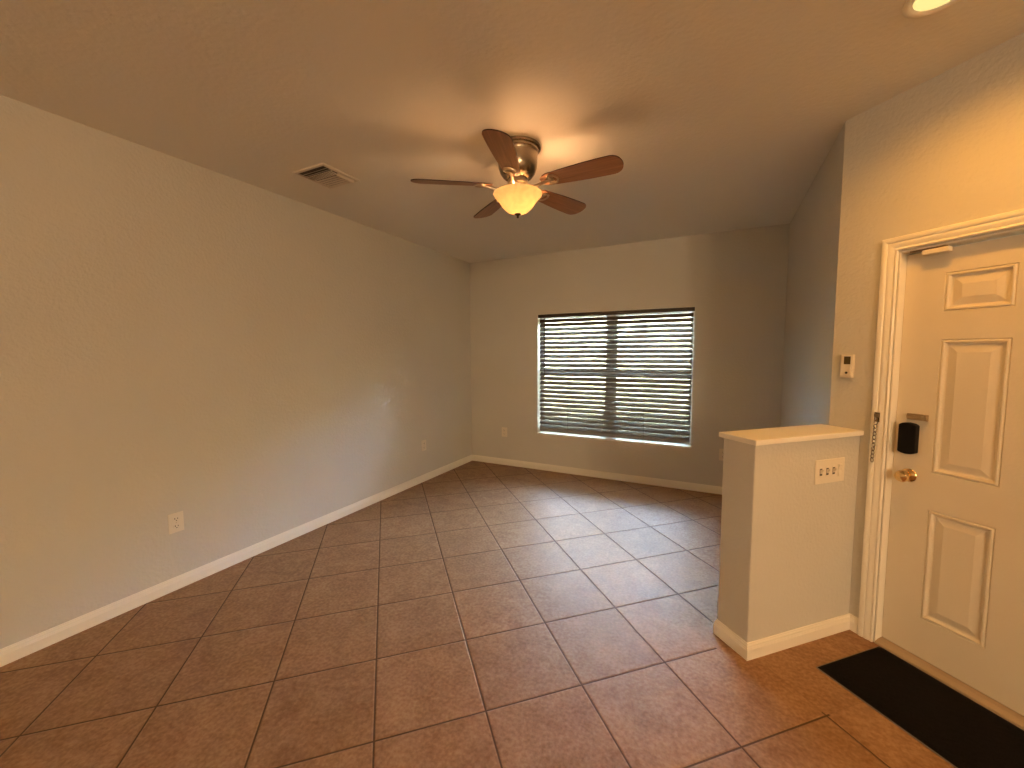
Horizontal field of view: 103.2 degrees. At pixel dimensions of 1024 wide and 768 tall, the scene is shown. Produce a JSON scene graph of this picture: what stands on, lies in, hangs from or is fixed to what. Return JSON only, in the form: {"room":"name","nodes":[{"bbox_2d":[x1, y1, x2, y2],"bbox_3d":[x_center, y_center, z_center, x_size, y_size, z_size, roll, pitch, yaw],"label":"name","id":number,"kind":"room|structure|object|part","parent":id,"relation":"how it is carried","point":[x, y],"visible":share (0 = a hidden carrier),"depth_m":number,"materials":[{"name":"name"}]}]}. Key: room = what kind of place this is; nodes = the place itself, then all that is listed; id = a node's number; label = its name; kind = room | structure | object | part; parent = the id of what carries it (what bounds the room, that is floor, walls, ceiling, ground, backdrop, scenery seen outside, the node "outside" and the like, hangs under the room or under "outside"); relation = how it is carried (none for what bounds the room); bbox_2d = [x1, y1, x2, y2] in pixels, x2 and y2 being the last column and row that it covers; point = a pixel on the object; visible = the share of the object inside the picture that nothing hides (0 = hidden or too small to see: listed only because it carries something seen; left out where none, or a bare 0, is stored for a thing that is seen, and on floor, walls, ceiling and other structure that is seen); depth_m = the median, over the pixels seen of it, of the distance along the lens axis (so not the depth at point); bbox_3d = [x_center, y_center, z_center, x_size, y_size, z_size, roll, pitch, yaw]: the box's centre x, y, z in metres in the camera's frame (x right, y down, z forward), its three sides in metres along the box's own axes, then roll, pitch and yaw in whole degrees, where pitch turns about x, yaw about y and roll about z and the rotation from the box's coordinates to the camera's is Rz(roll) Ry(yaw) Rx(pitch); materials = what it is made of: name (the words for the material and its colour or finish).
{"room":"empty living room","nodes":[
{"label":"empty living room","id":0,"kind":"room"},
{"bbox_2d":[0,95,471,648],"bbox_3d":[-3.146,0.090,0.834,0.160,2.761,11.336,2,5,27],"label":"wall","id":1,"kind":"structure","parent":0,"point":[250,362],"depth_m":2.62,"materials":[{"name":"paint"}]},
{"bbox_2d":[168,511,183,534],"bbox_3d":[-2.169,0.895,2.623,0.010,0.128,0.084,2,5,27],"label":"wall outlet","id":2,"kind":"object","parent":1,"relation":"attached to","point":[175,520],"visible":1,"depth_m":2.62,"materials":[{"name":"beige plastic"}]},
{"bbox_2d":[0,455,471,666],"bbox_3d":[-3.063,1.427,0.896,0.014,0.083,11.016,2,5,27],"label":"baseboard","id":3,"kind":"structure","parent":1,"relation":"attached to","point":[20,649],"depth_m":2.65,"materials":[{"name":"white paint"}]},
{"bbox_2d":[421,440,425,450],"bbox_3d":[-1.046,0.730,4.825,0.010,0.128,0.084,2,5,27],"label":"wall outlet","id":4,"kind":"object","parent":1,"relation":"attached to","point":[423,442],"visible":1,"depth_m":4.81,"materials":[{"name":"beige plastic"}]},
{"bbox_2d":[0,461,953,767],"bbox_3d":[0.674,1.657,-0.994,8.718,0.120,11.336,2,5,27],"label":"floor","id":5,"kind":"structure","parent":0,"point":[473,614],"depth_m":2.03,"materials":[{"name":"tile"}]},
{"bbox_2d":[816,646,1023,767],"bbox_3d":[1.806,1.387,1.648,0.454,0.011,0.804,-2,5,-18],"label":"doormat","id":6,"kind":"object","parent":5,"relation":"on","point":[962,732],"visible":1,"depth_m":1.71,"materials":[{"name":"black rubber"}]},
{"bbox_2d":[874,637,1023,729],"bbox_3d":[2.116,1.373,1.717,0.166,0.024,0.911,-2,5,-18],"label":"threshold","id":7,"kind":"object","parent":5,"relation":"on","point":[971,693],"visible":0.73,"depth_m":1.84,"materials":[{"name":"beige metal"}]},
{"bbox_2d":[0,0,1023,262],"bbox_3d":[0.800,-1.227,-1.272,9.018,0.150,11.356,2,5,27],"label":"ceiling","id":8,"kind":"structure","parent":0,"point":[719,115],"depth_m":1.92,"materials":[{"name":"white paint"}]},
{"bbox_2d":[293,163,358,188],"bbox_3d":[-1.297,-1.444,2.843,0.300,0.022,0.304,2,5,27],"label":"ceiling vent","id":9,"kind":"object","parent":8,"relation":"in","point":[323,174],"visible":1,"depth_m":2.82,"materials":[{"name":"white metal"}]},
{"bbox_2d":[411,129,623,217],"bbox_3d":[0.075,-1.223,2.452,1.180,0.415,1.222,2,5,27],"label":"ceiling fan","id":10,"kind":"object","parent":8,"relation":"hanging from","point":[516,156],"visible":1,"depth_m":2.37,"materials":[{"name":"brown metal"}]},
{"bbox_3d":[-0.358,-1.202,2.428,0.483,0.006,0.148,-1,18,-7],"label":"fan blade","id":11,"kind":"part","parent":10,"relation":"part of","materials":[{"name":"brown wood"}]},
{"bbox_3d":[-0.135,-1.234,2.836,0.148,0.006,0.483,-17,11,-23],"label":"fan blade","id":12,"kind":"part","parent":10,"relation":"part of","materials":[{"name":"brown wood"}]},
{"bbox_3d":[-0.038,-1.178,2.090,0.148,0.006,0.483,15,7,9],"label":"fan blade","id":13,"kind":"part","parent":10,"relation":"part of","materials":[{"name":"brown wood"}]},
{"bbox_3d":[0.035,-1.104,2.487,0.298,0.126,0.298,2,5,27],"label":"lamp shade","id":14,"kind":"part","parent":10,"relation":"part of","materials":[{"name":"white glass"}]},
{"bbox_3d":[0.323,-1.230,2.751,0.483,0.006,0.148,-4,-8,-43],"label":"fan blade","id":15,"kind":"part","parent":10,"relation":"part of","materials":[{"name":"brown wood"}]},
{"bbox_3d":[0.383,-1.195,2.290,0.483,0.006,0.148,2,-9,29],"label":"fan blade","id":16,"kind":"part","parent":10,"relation":"part of","materials":[{"name":"brown wood"}]},
{"bbox_2d":[902,0,960,17],"bbox_3d":[1.493,-1.355,1.417,0.192,0.007,0.192,2,5,27],"label":"recessed light","id":17,"kind":"object","parent":8,"relation":"in","point":[911,8],"visible":1,"depth_m":1.46,"materials":[{"name":"white paint"}]},
{"bbox_2d":[470,223,789,486],"bbox_3d":[1.166,-0.236,4.897,3.827,2.761,0.160,2,5,27],"label":"wall","id":18,"kind":"structure","parent":0,"point":[735,281],"depth_m":4.57,"materials":[{"name":"paint"}]},
{"bbox_2d":[502,427,506,436],"bbox_3d":[-0.103,0.653,5.519,0.084,0.128,0.010,2,5,27],"label":"wall outlet","id":19,"kind":"object","parent":18,"relation":"attached to","point":[504,429],"visible":1,"depth_m":5.51,"materials":[{"name":"beige plastic"}]},
{"bbox_2d":[472,455,721,494],"bbox_3d":[1.061,1.103,4.957,3.640,0.083,0.014,2,5,27],"label":"baseboard","id":20,"kind":"structure","parent":18,"relation":"attached to","point":[547,467],"depth_m":4.92,"materials":[{"name":"white paint"}]},
{"bbox_2d":[537,311,694,447],"bbox_3d":[1.183,-0.092,4.894,1.841,1.540,0.159,2,5,27],"label":"window","id":21,"kind":"structure","parent":18,"relation":"in","point":[682,445],"depth_m":4.92,"materials":[{"name":"white plastic"}]},
{"bbox_3d":[0.790,-0.111,5.158,0.856,1.495,0.038,2,5,27],"label":"sash","id":22,"kind":"part","parent":21,"relation":"part of","materials":[{"name":"white plastic"}]},
{"bbox_3d":[1.176,0.668,4.933,1.839,0.018,0.116,2,5,27],"label":"sill","id":23,"kind":"part","parent":21,"relation":"part of","materials":[{"name":"white paint"}]},
{"bbox_2d":[538,307,694,443],"bbox_3d":[1.165,-0.110,4.858,1.832,1.498,0.078,2,5,27],"label":"window blind","id":24,"kind":"object","parent":21,"relation":"attached to","point":[649,427],"visible":1,"depth_m":4.80,"materials":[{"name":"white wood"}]},
{"bbox_3d":[1.176,0.615,4.924,1.800,0.042,0.051,2,5,27],"label":"rail","id":25,"kind":"part","parent":24,"relation":"part of","materials":[{"name":"grey plastic"}]},
{"bbox_3d":[1.167,-0.777,4.812,1.800,0.042,0.048,2,5,27],"label":"head rail","id":26,"kind":"part","parent":24,"relation":"part of","materials":[{"name":"white plastic"}]},
{"bbox_3d":[1.530,-0.059,4.682,0.003,1.378,0.057,2,5,27],"label":"ladder cord","id":27,"kind":"part","parent":24,"relation":"part of","materials":[{"name":"white fabric"}]},
{"bbox_3d":[1.628,-0.082,4.733,0.856,1.495,0.038,2,5,27],"label":"sash","id":28,"kind":"part","parent":21,"relation":"part of","materials":[{"name":"white plastic"}]},
{"bbox_2d":[719,449,723,460],"bbox_3d":[2.252,0.754,4.324,0.084,0.128,0.010,2,5,27],"label":"wall outlet","id":29,"kind":"object","parent":18,"relation":"attached to","point":[721,451],"visible":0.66,"depth_m":4.33,"materials":[{"name":"beige plastic"}]},
{"bbox_2d":[718,436,859,642],"bbox_3d":[1.483,0.812,2.183,0.730,1.078,0.190,-2,5,-18],"label":"wall","id":30,"kind":"structure","parent":0,"point":[786,542],"depth_m":2.07,"materials":[{"name":"paint"}]},
{"bbox_2d":[713,613,857,660],"bbox_3d":[1.484,1.310,2.202,0.742,0.083,0.253,-2,5,-18],"label":"baseboard","id":31,"kind":"structure","parent":30,"relation":"attached to","point":[758,648],"depth_m":2.11,"materials":[{"name":"white paint"}]},
{"bbox_2d":[719,424,863,445],"bbox_3d":[1.473,0.262,2.139,0.746,0.026,0.224,-2,5,-18],"label":"ledge cap","id":32,"kind":"object","parent":30,"relation":"on","point":[766,436],"visible":1,"depth_m":2.08,"materials":[{"name":"white paint"}]},
{"bbox_2d":[814,457,844,484],"bbox_3d":[1.619,0.443,2.087,0.215,0.125,0.025,-2,5,-18],"label":"switch plate","id":33,"kind":"object","parent":30,"relation":"attached to","point":[826,470],"visible":1,"depth_m":2.07,"materials":[{"name":"beige plastic"}]},
{"bbox_2d":[780,121,845,426],"bbox_3d":[2.321,-0.107,3.128,0.160,2.761,1.953,2,5,27],"label":"wall","id":34,"kind":"structure","parent":0,"point":[814,230],"depth_m":2.81,"materials":[{"name":"paint"}]},
{"bbox_2d":[829,33,1023,637],"bbox_3d":[2.346,0.062,0.899,0.160,2.761,3.000,-2,5,-18],"label":"wall","id":35,"kind":"structure","parent":0,"point":[947,149],"depth_m":1.94,"materials":[{"name":"paint"}]},
{"bbox_2d":[840,354,854,377],"bbox_3d":[1.821,-0.098,2.206,0.025,0.126,0.064,-2,5,-18],"label":"wall control","id":36,"kind":"object","parent":35,"relation":"attached to","point":[847,364],"visible":1,"depth_m":2.20,"materials":[{"name":"beige plastic"}]},
{"bbox_2d":[857,208,1023,641],"bbox_3d":[2.105,0.350,1.638,0.179,2.077,1.060,-2,5,-18],"label":"door frame","id":37,"kind":"structure","parent":35,"relation":"attached to","point":[891,247],"depth_m":2.05,"materials":[{"name":"white paint"}]},
{"bbox_2d":[870,412,879,461],"bbox_3d":[1.857,0.274,2.080,0.018,0.261,0.026,-2,5,-18],"label":"chain","id":38,"kind":"object","parent":37,"relation":"hanging from","point":[876,414],"visible":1,"depth_m":2.08,"materials":[{"name":"grey metal"}]},
{"bbox_2d":[910,245,952,255],"bbox_3d":[1.936,-0.615,1.881,0.030,0.030,0.146,-2,5,-18],"label":"sensor","id":39,"kind":"object","parent":37,"relation":"attached to","point":[943,248],"visible":1,"depth_m":1.85,"materials":[{"name":"beige plastic"}]},
{"bbox_2d":[882,234,1023,716],"bbox_3d":[2.068,0.392,1.631,0.114,1.982,0.914,-2,5,-18],"label":"door","id":40,"kind":"structure","parent":35,"relation":"in","point":[954,592],"depth_m":1.82,"materials":[{"name":"beige paint"}]},
{"bbox_3d":[1.928,0.452,1.997,0.070,0.066,0.066,-2,5,-18],"label":"knob","id":41,"kind":"part","parent":40,"relation":"part of","materials":[{"name":"gold metal"}]},
{"label":"outside","id":42,"kind":"structure","parent":0,"visible":0},
{"bbox_3d":[10.213,0.158,20.120,50.000,0.100,35.004,2,5,27],"label":"ground","id":43,"kind":"structure","parent":42,"visible":0},
{"bbox_2d":[545,314,690,420],"bbox_3d":[3.203,-1.415,10.630,32.000,4.528,2.292,2,5,27],"label":"hedge","id":44,"kind":"object","parent":43,"relation":"on","point":[654,314],"visible":0.02,"depth_m":9.90,"materials":[{"name":"green plant"}]}
]}

